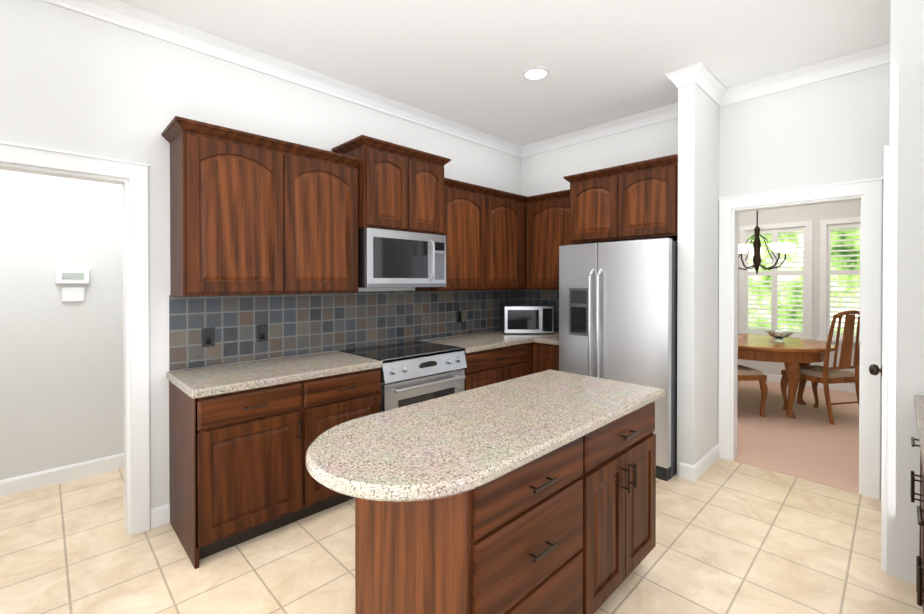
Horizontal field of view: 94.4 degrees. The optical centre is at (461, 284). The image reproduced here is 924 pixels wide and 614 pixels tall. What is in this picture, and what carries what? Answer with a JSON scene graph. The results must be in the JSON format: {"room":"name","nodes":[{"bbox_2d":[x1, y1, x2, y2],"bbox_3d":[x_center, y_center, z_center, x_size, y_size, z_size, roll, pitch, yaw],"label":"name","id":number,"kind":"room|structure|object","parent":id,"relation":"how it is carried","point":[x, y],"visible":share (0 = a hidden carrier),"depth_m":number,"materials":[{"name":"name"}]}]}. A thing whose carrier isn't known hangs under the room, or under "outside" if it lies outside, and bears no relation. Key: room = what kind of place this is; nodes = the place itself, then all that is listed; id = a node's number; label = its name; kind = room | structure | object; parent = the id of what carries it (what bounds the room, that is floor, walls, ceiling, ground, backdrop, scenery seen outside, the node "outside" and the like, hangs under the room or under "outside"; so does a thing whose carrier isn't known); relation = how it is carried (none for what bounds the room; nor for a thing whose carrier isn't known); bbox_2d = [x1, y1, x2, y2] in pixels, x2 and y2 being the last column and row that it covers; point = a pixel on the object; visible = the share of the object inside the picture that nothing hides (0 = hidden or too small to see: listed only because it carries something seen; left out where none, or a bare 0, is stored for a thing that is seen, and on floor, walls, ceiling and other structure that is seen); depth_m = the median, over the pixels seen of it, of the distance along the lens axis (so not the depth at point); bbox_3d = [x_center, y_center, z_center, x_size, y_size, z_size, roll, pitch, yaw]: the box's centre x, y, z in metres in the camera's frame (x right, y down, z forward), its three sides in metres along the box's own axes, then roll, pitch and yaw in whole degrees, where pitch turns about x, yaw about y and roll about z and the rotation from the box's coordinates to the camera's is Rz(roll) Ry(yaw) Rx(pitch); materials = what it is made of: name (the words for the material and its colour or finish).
{"room":"kitchen","nodes":[
{"label":"kitchen","id":0,"kind":"room"},
{"bbox_2d":[0,0,523,508],"bbox_3d":[-1.716,-0.066,2.711,6.880,3.000,0.150,0,1,-44],"label":"wall","id":1,"kind":"structure","parent":0,"point":[72,80],"depth_m":2.94,"materials":[{"name":"white paint"}]},
{"bbox_2d":[0,453,123,496],"bbox_3d":[-3.374,1.379,2.632,4.150,0.112,0.014,0,1,-44],"label":"baseboard","id":2,"kind":"structure","parent":1,"relation":"attached to","point":[10,486],"depth_m":3.09,"materials":[{"name":"white paint"}]},
{"bbox_2d":[56,268,89,301],"bbox_3d":[-2.844,0.001,3.132,0.180,0.240,0.027,0,1,-44],"label":"thermostat","id":3,"kind":"object","parent":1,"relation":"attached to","point":[69,275],"visible":1,"depth_m":3.12,"materials":[{"name":"white plastic"}]},
{"bbox_2d":[0,141,149,535],"bbox_3d":[-2.250,0.370,2.197,1.041,2.137,0.176,0,1,-44],"label":"door frame","id":4,"kind":"structure","parent":1,"relation":"attached to","point":[132,178],"depth_m":2.45,"materials":[{"name":"white paint"}]},
{"bbox_2d":[202,327,214,346],"bbox_3d":[-1.612,0.334,2.721,0.068,0.120,0.009,0,1,-44],"label":"outlets","id":5,"kind":"object","parent":1,"relation":"attached to","point":[208,337],"depth_m":2.72,"materials":[{"name":"black plastic"}]},
{"bbox_2d":[165,120,296,295],"bbox_3d":[-1.421,-0.411,2.672,0.611,0.947,0.351,0,1,-44],"label":"upper cabinet","id":6,"kind":"object","parent":1,"relation":"attached to","point":[252,214],"depth_m":2.51,"materials":[{"name":"brown wood"}]},
{"bbox_2d":[257,324,267,341],"bbox_3d":[-1.377,0.332,2.952,0.067,0.120,0.009,0,1,-44],"label":"outlets","id":7,"kind":"object","parent":1,"relation":"attached to","point":[262,329],"depth_m":2.95,"materials":[{"name":"black plastic"}]},
{"bbox_2d":[42,0,525,157],"bbox_3d":[-1.654,-1.513,2.637,6.640,0.105,0.068,0,1,-44],"label":"crown molding","id":8,"kind":"structure","parent":1,"relation":"attached to","point":[116,12],"depth_m":2.91,"materials":[{"name":"white paint"}]},
{"bbox_2d":[297,144,360,293],"bbox_3d":[-1.079,-0.414,3.008,0.611,0.947,0.351,0,1,-44],"label":"upper cabinet","id":9,"kind":"object","parent":1,"relation":"attached to","point":[328,184],"depth_m":2.92,"materials":[{"name":"brown wood"}]},
{"bbox_2d":[169,289,520,370],"bbox_3d":[-0.536,0.283,3.790,3.446,0.456,0.008,0,1,-44],"label":"backsplash","id":10,"kind":"structure","parent":1,"relation":"attached to","point":[300,324],"depth_m":3.24,"materials":[{"name":"grey tile"}]},
{"bbox_2d":[333,136,416,232],"bbox_3d":[-0.673,-0.723,3.356,0.452,0.623,0.420,0,1,-44],"label":"upper cabinet","id":11,"kind":"object","parent":1,"relation":"attached to","point":[388,171],"depth_m":3.18,"materials":[{"name":"brown wood"}]},
{"bbox_2d":[358,228,445,287],"bbox_3d":[-0.539,-0.195,3.452,0.760,0.428,0.474,0,1,-44],"label":"microwave","id":12,"kind":"object","parent":11,"relation":"attached to","point":[389,258],"visible":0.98,"depth_m":3.25,"materials":[{"name":"silver metal"}]},
{"bbox_2d":[417,152,448,235],"bbox_3d":[-0.445,-0.725,3.580,0.452,0.623,0.420,0,1,-44],"label":"upper cabinet","id":13,"kind":"object","parent":1,"relation":"attached to","point":[432,187],"depth_m":3.49,"materials":[{"name":"brown wood"}]},
{"bbox_2d":[415,180,480,290],"bbox_3d":[-0.077,-0.421,3.992,0.638,0.947,0.351,0,1,-44],"label":"upper cabinet","id":14,"kind":"object","parent":1,"relation":"attached to","point":[463,242],"depth_m":3.84,"materials":[{"name":"brown wood"}]},
{"bbox_2d":[456,311,461,322],"bbox_3d":[-0.033,0.323,4.273,0.069,0.114,0.009,0,1,-44],"label":"outlets","id":15,"kind":"object","parent":1,"relation":"attached to","point":[458,313],"depth_m":4.27,"materials":[{"name":"black plastic"}]},
{"bbox_2d":[481,187,532,289],"bbox_3d":[0.338,-0.423,4.360,0.733,0.947,0.408,0,1,-44],"label":"upper cabinet","id":16,"kind":"object","parent":1,"relation":"attached to","point":[506,217],"depth_m":4.26,"materials":[{"name":"brown wood"}]},
{"bbox_2d":[0,458,922,613],"bbox_3d":[-0.680,1.472,1.581,6.760,0.060,5.530,0,1,-44],"label":"floor","id":17,"kind":"structure","parent":0,"point":[733,537],"depth_m":2.24,"materials":[{"name":"beige tile"}]},
{"bbox_2d":[169,368,380,568],"bbox_3d":[-1.143,0.999,2.741,1.110,0.870,0.656,0,1,-44],"label":"base cabinet","id":18,"kind":"object","parent":17,"relation":"on","point":[239,473],"visible":0.79,"depth_m":2.38,"materials":[{"name":"brown wood"}]},
{"bbox_2d":[166,351,382,398],"bbox_3d":[-1.155,0.542,2.739,1.126,0.044,0.624,0,1,-44],"label":"countertop","id":19,"kind":"structure","parent":18,"relation":"on","point":[193,383],"depth_m":2.57,"materials":[{"name":"stone"}]},
{"bbox_2d":[339,341,466,411],"bbox_3d":[-0.450,0.961,3.398,0.792,0.897,0.687,0,1,-44],"label":"range","id":20,"kind":"object","parent":17,"relation":"on","point":[413,372],"visible":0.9,"depth_m":3.20,"materials":[{"name":"silver metal"}]},
{"bbox_2d":[355,429,598,613],"bbox_3d":[0.055,1.007,1.698,0.702,0.870,0.640,0,1,-44],"label":"base cabinet","id":21,"kind":"object","parent":17,"relation":"on","point":[569,528],"depth_m":1.44,"materials":[{"name":"brown wood"}]},
{"bbox_2d":[306,369,665,501],"bbox_3d":[0.185,0.549,1.814,1.680,0.044,0.690,0,1,-44],"label":"countertop","id":22,"kind":"structure","parent":21,"relation":"on","point":[454,444],"depth_m":1.51,"materials":[{"name":"stone"}]},
{"bbox_2d":[462,342,537,390],"bbox_3d":[0.168,0.990,4.011,0.940,0.870,0.680,0,1,-44],"label":"base cabinet","id":23,"kind":"object","parent":17,"relation":"on","point":[488,367],"depth_m":3.78,"materials":[{"name":"brown wood"}]},
{"bbox_2d":[420,330,558,352],"bbox_3d":[0.490,0.532,4.101,1.531,0.044,0.986,0,1,-44],"label":"countertop","id":24,"kind":"structure","parent":23,"relation":"on","point":[471,343],"depth_m":3.99,"materials":[{"name":"stone"}]},
{"bbox_2d":[502,305,553,333],"bbox_3d":[0.686,0.364,4.539,0.500,0.285,0.402,0,0,1],"label":"microwave","id":25,"kind":"object","parent":24,"relation":"on","point":[527,318],"visible":0.98,"depth_m":4.37,"materials":[{"name":"silver metal"}]},
{"bbox_2d":[538,343,558,371],"bbox_3d":[1.034,0.989,4.210,0.617,0.870,0.374,0,1,-44],"label":"base cabinet","id":26,"kind":"object","parent":17,"relation":"on","point":[548,354],"depth_m":4.01,"materials":[{"name":"brown wood"}]},
{"bbox_2d":[559,238,677,480],"bbox_3d":[1.412,0.539,3.657,0.816,1.777,0.914,0,1,-44],"label":"refrigerator","id":27,"kind":"object","parent":17,"relation":"on","point":[617,310],"visible":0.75,"depth_m":3.30,"materials":[{"name":"grey metal"}]},
{"bbox_2d":[599,401,655,606],"bbox_3d":[0.510,1.003,2.144,0.712,0.870,0.640,0,1,-44],"label":"base cabinet","id":28,"kind":"object","parent":17,"relation":"on","point":[627,444],"depth_m":1.91,"materials":[{"name":"brown wood"}]},
{"bbox_2d":[914,422,923,605],"bbox_3d":[2.119,1.007,1.544,0.786,0.870,0.620,0,1,-44],"label":"base cabinet","id":29,"kind":"object","parent":17,"relation":"on","point":[919,508],"depth_m":1.37,"materials":[{"name":"brown wood"}]},
{"bbox_2d":[914,394,923,445],"bbox_3d":[2.129,0.550,1.558,0.746,0.044,0.650,0,1,-44],"label":"countertop","id":30,"kind":"structure","parent":29,"relation":"on","point":[918,399],"depth_m":1.76,"materials":[{"name":"beige stone"}]},
{"bbox_2d":[922,510,923,613],"bbox_3d":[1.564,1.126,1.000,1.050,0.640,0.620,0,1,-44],"label":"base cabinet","id":31,"kind":"object","parent":17,"relation":"on","point":[922,510],"depth_m":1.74,"materials":[{"name":"brown wood"}]},
{"bbox_2d":[118,0,890,145],"bbox_3d":[0.633,-1.607,2.848,10.440,0.080,5.530,0,1,-44],"label":"ceiling","id":32,"kind":"structure","parent":0,"point":[466,62],"depth_m":2.79,"materials":[{"name":"white paint"}]},
{"bbox_2d":[522,66,549,80],"bbox_3d":[0.547,-1.564,3.178,0.210,0.008,0.210,0,1,-44],"label":"recessed light","id":33,"kind":"object","parent":32,"relation":"in","point":[536,73],"visible":1,"depth_m":3.17,"materials":[{"name":"white glass"}]},
{"bbox_2d":[738,210,795,273],"bbox_3d":[3.480,-0.847,5.094,0.781,1.469,0.750,0,1,-44],"label":"chandelier","id":34,"kind":"object","parent":32,"relation":"hanging from","point":[755,250],"visible":0.71,"depth_m":5.02,"materials":[{"name":"brown metal"}]},
{"bbox_2d":[676,83,719,475],"bbox_3d":[1.862,-0.070,3.363,0.600,3.000,0.114,0,1,-44],"label":"wall","id":35,"kind":"structure","parent":0,"point":[698,120],"depth_m":3.19,"materials":[{"name":"white paint"}]},
{"bbox_2d":[665,68,688,103],"bbox_3d":[1.759,-1.518,3.366,0.608,0.105,0.088,0,1,-44],"label":"crown molding","id":36,"kind":"structure","parent":35,"relation":"attached to","point":[678,77],"depth_m":3.15,"materials":[{"name":"white paint"}]},
{"bbox_2d":[691,444,718,481],"bbox_3d":[1.905,1.374,3.326,0.624,0.112,0.014,0,1,-44],"label":"baseboard","id":37,"kind":"structure","parent":35,"relation":"attached to","point":[712,456],"depth_m":3.26,"materials":[{"name":"white paint"}]},
{"bbox_2d":[686,62,729,104],"bbox_3d":[1.879,-1.517,3.244,0.608,0.105,0.072,0,1,-44],"label":"crown molding","id":38,"kind":"structure","parent":35,"relation":"attached to","point":[702,76],"depth_m":3.20,"materials":[{"name":"white paint"}]},
{"bbox_2d":[524,65,883,403],"bbox_3d":[2.230,-0.071,3.517,0.120,3.000,4.230,0,1,-44],"label":"wall","id":39,"kind":"structure","parent":0,"point":[831,130],"depth_m":3.32,"materials":[{"name":"white paint"}]},
{"bbox_2d":[521,289,558,330],"bbox_3d":[1.010,0.276,4.669,0.008,0.456,0.900,0,1,-44],"label":"backsplash","id":40,"kind":"structure","parent":39,"relation":"attached to","point":[528,296],"depth_m":4.77,"materials":[{"name":"grey tile"}]},
{"bbox_2d":[533,192,571,289],"bbox_3d":[1.030,-0.424,4.396,0.350,0.947,0.665,0,1,-44],"label":"upper cabinet","id":41,"kind":"object","parent":39,"relation":"attached to","point":[549,209],"depth_m":4.32,"materials":[{"name":"brown wood"}]},
{"bbox_2d":[565,168,608,243],"bbox_3d":[1.359,-0.663,3.873,0.610,0.580,0.527,0,1,-44],"label":"upper cabinet","id":42,"kind":"object","parent":39,"relation":"attached to","point":[587,198],"depth_m":3.72,"materials":[{"name":"brown wood"}]},
{"bbox_2d":[522,104,677,156],"bbox_3d":[1.374,-1.524,4.243,0.068,0.105,1.840,0,1,-44],"label":"crown molding","id":43,"kind":"structure","parent":39,"relation":"attached to","point":[668,112],"depth_m":4.20,"materials":[{"name":"white paint"}]},
{"bbox_2d":[609,156,677,241],"bbox_3d":[1.636,-0.661,3.592,0.610,0.580,0.526,0,1,-44],"label":"upper cabinet","id":44,"kind":"object","parent":39,"relation":"attached to","point":[643,197],"depth_m":3.37,"materials":[{"name":"brown wood"}]},
{"bbox_2d":[718,145,889,572],"bbox_3d":[2.175,0.362,2.889,1.138,2.142,1.007,0,1,-44],"label":"door frame","id":45,"kind":"structure","parent":39,"relation":"attached to","point":[867,193],"depth_m":2.92,"materials":[{"name":"white paint"}]},
{"bbox_2d":[718,43,889,106],"bbox_3d":[2.696,-1.514,2.897,0.068,0.105,1.706,0,1,-44],"label":"crown molding","id":46,"kind":"structure","parent":39,"relation":"attached to","point":[879,55],"depth_m":3.07,"materials":[{"name":"white paint"}]},
{"bbox_2d":[738,217,860,343],"bbox_3d":[4.514,-0.060,6.189,0.104,1.640,2.780,0,1,-44],"label":"window blinds","id":47,"kind":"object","parent":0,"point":[826,227],"depth_m":5.96,"materials":[{"name":"white paint"}]},
{"bbox_2d":[733,381,880,498],"bbox_3d":[3.216,1.445,5.064,3.680,0.066,5.040,0,1,-44],"label":"floor carpet","id":48,"kind":"object","parent":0,"point":[809,442],"visible":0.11,"depth_m":4.00,"materials":[{"name":"beige carpet"}]},
{"bbox_2d":[738,364,767,416],"bbox_3d":[2.961,0.837,4.790,0.590,1.165,0.506,0,0,-3],"label":"dining chair","id":49,"kind":"object","parent":48,"relation":"on","point":[745,373],"visible":0.19,"depth_m":4.57,"materials":[{"name":"brown wood"}]},
{"bbox_2d":[738,333,834,418],"bbox_3d":[3.457,1.037,5.130,1.320,0.760,1.560,0,1,-44],"label":"dining table","id":50,"kind":"object","parent":48,"relation":"on","point":[792,354],"visible":0.44,"depth_m":4.57,"materials":[{"name":"brown wood"}]},
{"bbox_2d":[765,330,793,341],"bbox_3d":[3.653,0.598,4.927,0.270,0.120,0.270,0,1,-44],"label":"glass bowl","id":51,"kind":"object","parent":50,"relation":"on","point":[779,335],"visible":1,"depth_m":4.89,"materials":[{"name":"white"}]},
{"bbox_2d":[780,310,859,424],"bbox_3d":[3.914,0.838,4.632,0.508,1.165,0.589,0,0,-12],"label":"dining chair","id":52,"kind":"object","parent":48,"relation":"on","point":[825,375],"visible":0.88,"depth_m":4.42,"materials":[{"name":"brown wood"}]},
{"bbox_2d":[763,373,855,392],"bbox_3d":[4.438,1.353,6.264,0.014,0.112,4.800,0,1,-44],"label":"baseboard","id":53,"kind":"structure","parent":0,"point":[844,387],"depth_m":5.73,"materials":[{"name":"white paint"}]},
{"bbox_2d":[880,0,923,584],"bbox_3d":[2.392,-0.060,1.910,0.120,3.000,0.690,0,1,-44],"label":"wall","id":54,"kind":"structure","parent":0,"point":[904,74],"depth_m":2.08,"materials":[{"name":"white paint"}]},
{"bbox_2d":[869,364,881,375],"bbox_3d":[2.125,0.438,2.200,0.060,0.060,0.050,0,1,-44],"label":"door knob","id":55,"kind":"object","parent":54,"relation":"attached to","point":[874,369],"visible":0.98,"depth_m":2.19,"materials":[{"name":"brown metal"}]},
{"label":"outside","id":56,"kind":"structure","parent":0,"visible":0},
{"bbox_2d":[748,227,859,333],"bbox_3d":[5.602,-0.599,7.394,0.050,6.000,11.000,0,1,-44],"label":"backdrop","id":57,"kind":"structure","parent":56,"point":[800,278],"depth_m":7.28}
]}

